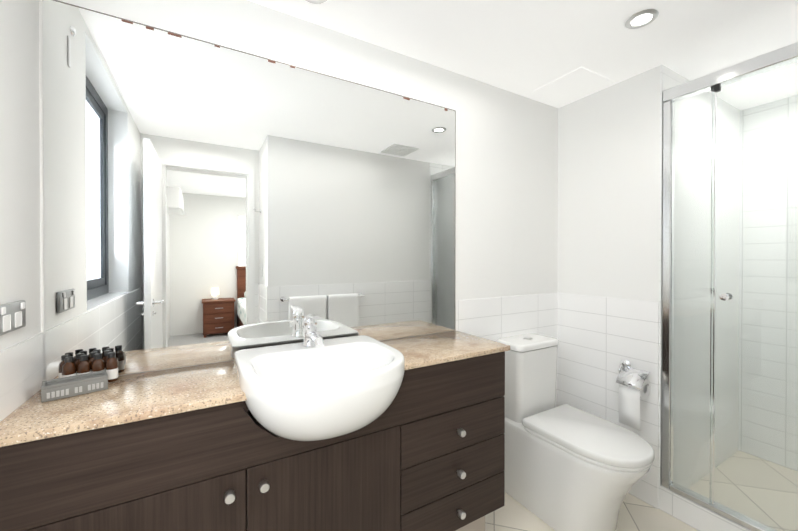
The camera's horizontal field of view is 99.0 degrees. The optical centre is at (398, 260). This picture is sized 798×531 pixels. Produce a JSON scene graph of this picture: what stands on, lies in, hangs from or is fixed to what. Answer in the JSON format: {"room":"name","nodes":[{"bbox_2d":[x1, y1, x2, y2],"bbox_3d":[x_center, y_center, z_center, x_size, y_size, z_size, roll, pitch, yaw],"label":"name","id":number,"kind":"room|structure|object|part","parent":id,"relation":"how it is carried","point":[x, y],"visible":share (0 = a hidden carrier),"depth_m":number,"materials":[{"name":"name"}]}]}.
{"room":"bathroom","nodes":[
{"label":"bathroom","id":0,"kind":"room"},
{"bbox_2d":[0,0,40,350],"bbox_3d":[-1.087,0.143,0.742,0.300,2.270,0.480,0,0,-30],"label":"wall","id":1,"kind":"structure","parent":0,"point":[20,267],"depth_m":0.91,"materials":[{"name":"white paint"}]},
{"bbox_2d":[0,300,25,335],"bbox_3d":[-0.965,0.141,0.847,0.015,0.072,0.155,0,0,-30],"label":"electrical outlet","id":2,"kind":"object","parent":1,"relation":"attached to","point":[12,316],"visible":1,"depth_m":0.85,"materials":[{"name":"silver metal"}]},
{"bbox_2d":[0,307,5,314],"bbox_3d":[-0.935,0.118,0.806,0.004,0.018,0.018,0,0,-30],"label":"switch","id":3,"kind":"object","parent":2,"relation":"attached to","point":[2,309],"depth_m":0.80,"materials":[{"name":"white plastic"}]},
{"bbox_2d":[3,314,10,331],"bbox_3d":[-0.947,0.150,0.823,0.002,0.038,0.034,0,0,-30],"label":"socket","id":4,"kind":"object","parent":2,"relation":"attached to","point":[6,317],"depth_m":0.82,"materials":[{"name":"white plastic"}]},
{"bbox_2d":[15,311,21,327],"bbox_3d":[-0.977,0.150,0.875,0.002,0.038,0.034,0,0,-30],"label":"socket","id":5,"kind":"object","parent":2,"relation":"attached to","point":[18,314],"depth_m":0.87,"materials":[{"name":"white plastic"}]},
{"bbox_2d":[20,302,24,309],"bbox_3d":[-0.985,0.118,0.892,0.004,0.018,0.018,0,0,-30],"label":"switch","id":6,"kind":"object","parent":2,"relation":"attached to","point":[22,304],"depth_m":0.89,"materials":[{"name":"white plastic"}]},
{"bbox_2d":[39,0,557,406],"bbox_3d":[-0.174,0.138,1.607,2.745,2.270,0.128,0,0,-30],"label":"wall","id":7,"kind":"structure","parent":0,"point":[205,202],"depth_m":1.33,"materials":[{"name":"white paint"}]},
{"bbox_3d":[0.669,0.740,2.027,0.851,1.060,0.008,0,0,-30],"label":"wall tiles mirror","id":8,"kind":"part","parent":7,"relation":"part of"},
{"bbox_2d":[248,0,797,109],"bbox_3d":[0.859,-1.044,1.017,3.955,0.100,2.170,0,0,-30],"label":"ceiling","id":9,"kind":"structure","parent":0,"point":[525,48],"depth_m":1.51,"materials":[{"name":"white paint"}]},
{"bbox_2d":[305,0,326,3],"bbox_3d":[-0.315,-0.991,1.259,0.116,0.008,0.116,0,0,-30],"label":"recessed light","id":10,"kind":"object","parent":9,"relation":"in","point":[316,1],"visible":1,"depth_m":1.30,"materials":[{"name":"silver metal"}]},
{"bbox_2d":[533,67,614,103],"bbox_3d":[0.997,-0.997,1.956,0.310,0.004,0.300,0,0,-30],"label":"ceiling hatch","id":11,"kind":"object","parent":9,"relation":"attached to","point":[575,84],"visible":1,"depth_m":1.94,"materials":[{"name":"white paint"}]},
{"bbox_2d":[625,9,658,28],"bbox_3d":[0.998,-0.992,1.403,0.116,0.008,0.116,0,0,-30],"label":"recessed light","id":12,"kind":"object","parent":9,"relation":"in","point":[641,19],"visible":1,"depth_m":1.40,"materials":[{"name":"silver metal"}]},
{"bbox_2d":[558,65,659,301],"bbox_3d":[1.682,0.133,2.347,1.210,2.270,0.697,0,0,-30],"label":"wall","id":13,"kind":"structure","parent":0,"point":[608,189],"depth_m":1.94,"materials":[{"name":"white paint"}]},
{"bbox_2d":[558,293,658,508],"bbox_3d":[1.184,0.740,1.995,0.008,1.060,0.577,0,0,-30],"label":"wall tiles","id":14,"kind":"structure","parent":13,"relation":"attached to","point":[600,338],"depth_m":1.95,"materials":[{"name":"white tile"}]},
{"bbox_2d":[616,359,650,430],"bbox_3d":[1.221,0.698,1.796,0.123,0.314,0.161,0,0,-30],"label":"paper holder","id":15,"kind":"object","parent":14,"relation":"attached to","point":[634,385],"visible":1,"depth_m":1.76,"materials":[{"name":"silver metal"}]},
{"bbox_2d":[658,64,739,508],"bbox_3d":[1.805,0.135,2.011,1.090,2.270,0.008,0,0,-30],"label":"wall tiles","id":16,"kind":"structure","parent":13,"relation":"attached to","point":[669,78],"depth_m":1.98,"materials":[{"name":"white tile"}]},
{"bbox_2d":[485,451,797,530],"bbox_3d":[0.859,1.326,1.031,3.955,0.100,2.170,0,0,-30],"label":"floor","id":17,"kind":"structure","parent":0,"point":[513,514],"depth_m":1.78,"materials":[{"name":"tile"}]},
{"bbox_2d":[0,346,509,530],"bbox_3d":[-0.290,0.835,1.257,1.573,0.878,0.384,0,0,-30],"label":"bathroom vanity","id":18,"kind":"object","parent":17,"relation":"on","point":[314,431],"depth_m":1.01,"materials":[{"name":"brown wood"}]},
{"bbox_2d":[0,358,251,441],"bbox_3d":[-0.747,0.387,1.001,0.528,0.021,0.369,0,0,-30],"label":"countertop","id":19,"kind":"structure","parent":18,"relation":"on","point":[151,392],"depth_m":0.93,"materials":[{"name":"beige stone"}]},
{"bbox_2d":[58,354,69,377],"bbox_3d":[-1.014,0.331,1.037,0.032,0.088,0.032,0,0,-30],"label":"bottle","id":20,"kind":"object","parent":19,"relation":"on","point":[61,363],"visible":0.35,"depth_m":1.02,"materials":[{"name":"brown glass"}]},
{"bbox_2d":[62,356,76,377],"bbox_3d":[-0.983,0.331,1.016,0.032,0.088,0.032,0,0,-30],"label":"bottle","id":21,"kind":"object","parent":19,"relation":"on","point":[68,367],"visible":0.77,"depth_m":1.01,"materials":[{"name":"brown glass"}]},
{"bbox_2d":[41,370,107,402],"bbox_3d":[-0.919,0.354,0.969,0.135,0.042,0.068,0,0,-45],"label":"tray","id":22,"kind":"object","parent":19,"relation":"on","point":[65,387],"visible":1,"depth_m":0.95,"materials":[{"name":"grey plastic"}]},
{"bbox_2d":[74,353,83,371],"bbox_3d":[-0.985,0.331,1.054,0.032,0.088,0.032,0,0,-30],"label":"bottle","id":23,"kind":"object","parent":19,"relation":"on","point":[77,360],"visible":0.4,"depth_m":1.04,"materials":[{"name":"brown"}]},
{"bbox_2d":[77,355,90,374],"bbox_3d":[-0.955,0.331,1.033,0.032,0.088,0.032,0,0,-30],"label":"bottle","id":24,"kind":"object","parent":19,"relation":"on","point":[84,365],"visible":0.69,"depth_m":1.02,"materials":[{"name":"brown glass"}]},
{"bbox_2d":[88,351,97,363],"bbox_3d":[-0.957,0.331,1.070,0.032,0.088,0.032,0,0,-30],"label":"bottle","id":25,"kind":"object","parent":19,"relation":"on","point":[91,359],"visible":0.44,"depth_m":1.06,"materials":[{"name":"brown"}]},
{"bbox_2d":[91,353,104,371],"bbox_3d":[-0.926,0.331,1.049,0.032,0.088,0.032,0,0,-30],"label":"bottle","id":26,"kind":"object","parent":19,"relation":"on","point":[98,363],"visible":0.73,"depth_m":1.04,"materials":[{"name":"brown glass"}]},
{"bbox_2d":[102,350,111,361],"bbox_3d":[-0.928,0.331,1.087,0.032,0.088,0.032,0,0,-30],"label":"bottle","id":27,"kind":"object","parent":19,"relation":"on","point":[105,357],"visible":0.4,"depth_m":1.08,"materials":[{"name":"brown"}]},
{"bbox_2d":[105,352,117,381],"bbox_3d":[-0.898,0.331,1.066,0.032,0.088,0.032,0,0,-30],"label":"bottle","id":28,"kind":"object","parent":19,"relation":"on","point":[111,365],"visible":0.88,"depth_m":1.06,"materials":[{"name":"brown glass"}]},
{"bbox_2d":[234,335,404,440],"bbox_3d":[-0.258,0.445,1.177,0.536,0.230,0.494,0,0,-30],"label":"basin","id":29,"kind":"object","parent":19,"relation":"in","point":[302,391],"depth_m":1.01,"materials":[{"name":"white ceramic"}]},
{"bbox_2d":[303,314,324,347],"bbox_3d":[-0.319,0.267,1.283,0.058,0.125,0.165,0,0,-30],"label":"tap","id":30,"kind":"object","parent":29,"relation":"on","point":[312,339],"depth_m":1.30,"materials":[{"name":"silver metal"}]},
{"bbox_3d":[-0.673,0.849,0.867,0.517,0.488,0.018,0,0,-30],"label":"door","id":31,"kind":"part","parent":18,"relation":"part of","materials":[{"name":"brown wood"}]},
{"bbox_3d":[-0.472,0.654,0.950,0.027,0.027,0.036,0,0,-30],"label":"knob","id":32,"kind":"part","parent":18,"relation":"part of","materials":[{"name":"silver metal"}]},
{"bbox_3d":[-0.394,0.654,0.995,0.027,0.027,0.036,0,0,-30],"label":"knob","id":33,"kind":"part","parent":18,"relation":"part of","materials":[{"name":"silver metal"}]},
{"bbox_3d":[-0.222,0.848,1.126,0.514,0.488,0.018,0,0,-30],"label":"door","id":34,"kind":"part","parent":18,"relation":"part of","materials":[{"name":"brown wood"}]},
{"bbox_2d":[360,331,507,365],"bbox_3d":[0.155,0.384,1.520,0.562,0.021,0.369,0,0,-30],"label":"countertop","id":35,"kind":"structure","parent":18,"relation":"on","point":[413,350],"depth_m":1.45,"materials":[{"name":"beige stone"}]},
{"bbox_3d":[0.235,0.685,1.388,0.532,0.162,0.018,0,0,-30],"label":"drawer","id":36,"kind":"part","parent":18,"relation":"part of","materials":[{"name":"brown wood"}]},
{"bbox_3d":[0.235,0.851,1.389,0.532,0.163,0.018,0,0,-30],"label":"drawer","id":37,"kind":"part","parent":18,"relation":"part of","materials":[{"name":"brown wood"}]},
{"bbox_3d":[0.235,1.013,1.390,0.532,0.153,0.018,0,0,-30],"label":"drawer","id":38,"kind":"part","parent":18,"relation":"part of","materials":[{"name":"brown wood"}]},
{"bbox_3d":[0.247,0.685,1.364,0.027,0.027,0.036,0,0,-30],"label":"knob","id":39,"kind":"part","parent":18,"relation":"part of","materials":[{"name":"silver metal"}]},
{"bbox_3d":[0.247,0.852,1.365,0.027,0.027,0.036,0,0,-30],"label":"knob","id":40,"kind":"part","parent":18,"relation":"part of","materials":[{"name":"silver metal"}]},
{"bbox_3d":[0.247,1.012,1.366,0.027,0.027,0.036,0,0,-30],"label":"knob","id":41,"kind":"part","parent":18,"relation":"part of","materials":[{"name":"silver metal"}]},
{"bbox_2d":[497,333,654,530],"bbox_3d":[0.869,0.857,1.728,0.376,0.828,0.708,0,0,-30],"label":"toilet","id":42,"kind":"object","parent":17,"relation":"on","point":[569,468],"visible":0.96,"depth_m":1.65,"materials":[{"name":"white ceramic"}]},
{"bbox_3d":[0.739,0.465,1.952,0.346,0.037,0.186,0,0,-30],"label":"cistern lid","id":43,"kind":"part","parent":42,"relation":"part of","materials":[{"name":"white ceramic"}]},
{"bbox_3d":[0.919,0.834,1.641,0.376,0.034,0.508,0,0,-30],"label":"lid","id":44,"kind":"part","parent":42,"relation":"part of","materials":[{"name":"white plastic"}]},
{"bbox_3d":[0.921,0.861,1.637,0.374,0.017,0.487,0,0,-30],"label":"seat","id":45,"kind":"part","parent":42,"relation":"part of","materials":[{"name":"white plastic"}]},
{"bbox_2d":[660,485,750,530],"bbox_3d":[1.597,1.214,1.387,0.100,0.120,0.877,0,0,-30],"label":"curb","id":46,"kind":"object","parent":17,"relation":"on","point":[696,516],"visible":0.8,"depth_m":1.62,"materials":[{"name":"tile"}]},
{"bbox_2d":[661,42,797,530],"bbox_3d":[1.584,0.146,1.374,0.071,2.014,0.875,0,0,-30],"label":"screen","id":47,"kind":"object","parent":46,"relation":"on","point":[715,82],"visible":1,"depth_m":1.59,"materials":[{"name":"clear glass"}]},
{"bbox_3d":[1.408,0.161,1.641,0.006,1.923,0.165,0,0,-30],"label":"glass","id":48,"kind":"part","parent":47,"relation":"part of","materials":[{"name":"clear glass"}]},
{"bbox_3d":[1.578,-0.831,1.364,0.056,0.060,0.875,0,0,-30],"label":"rail","id":49,"kind":"part","parent":47,"relation":"part of","materials":[{"name":"silver metal"}]},
{"bbox_3d":[1.629,0.163,1.305,0.006,1.923,0.666,0,0,-30],"label":"glass","id":50,"kind":"part","parent":47,"relation":"part of","materials":[{"name":"clear glass"}]},
{"bbox_3d":[-0.738,0.749,0.138,0.300,1.065,0.920,0,0,-30],"label":"wall","id":51,"kind":"structure","parent":0,"visible":0},
{"bbox_2d":[0,332,44,421],"bbox_3d":[-0.594,0.751,0.197,0.008,1.060,1.922,0,0,-30],"label":"wall tiles","id":52,"kind":"structure","parent":51,"relation":"attached to","point":[22,370],"depth_m":0.89,"materials":[{"name":"white tile"}]},
{"bbox_3d":[2.550,0.136,1.929,0.120,2.270,0.893,0,0,-30],"label":"wall","id":53,"kind":"structure","parent":0,"visible":0},
{"bbox_2d":[738,95,797,470],"bbox_3d":[2.495,0.136,1.897,0.008,2.270,0.877,0,0,-30],"label":"wall tiles","id":54,"kind":"structure","parent":53,"relation":"attached to","point":[773,292],"depth_m":2.15,"materials":[{"name":"white tile"}]}
]}

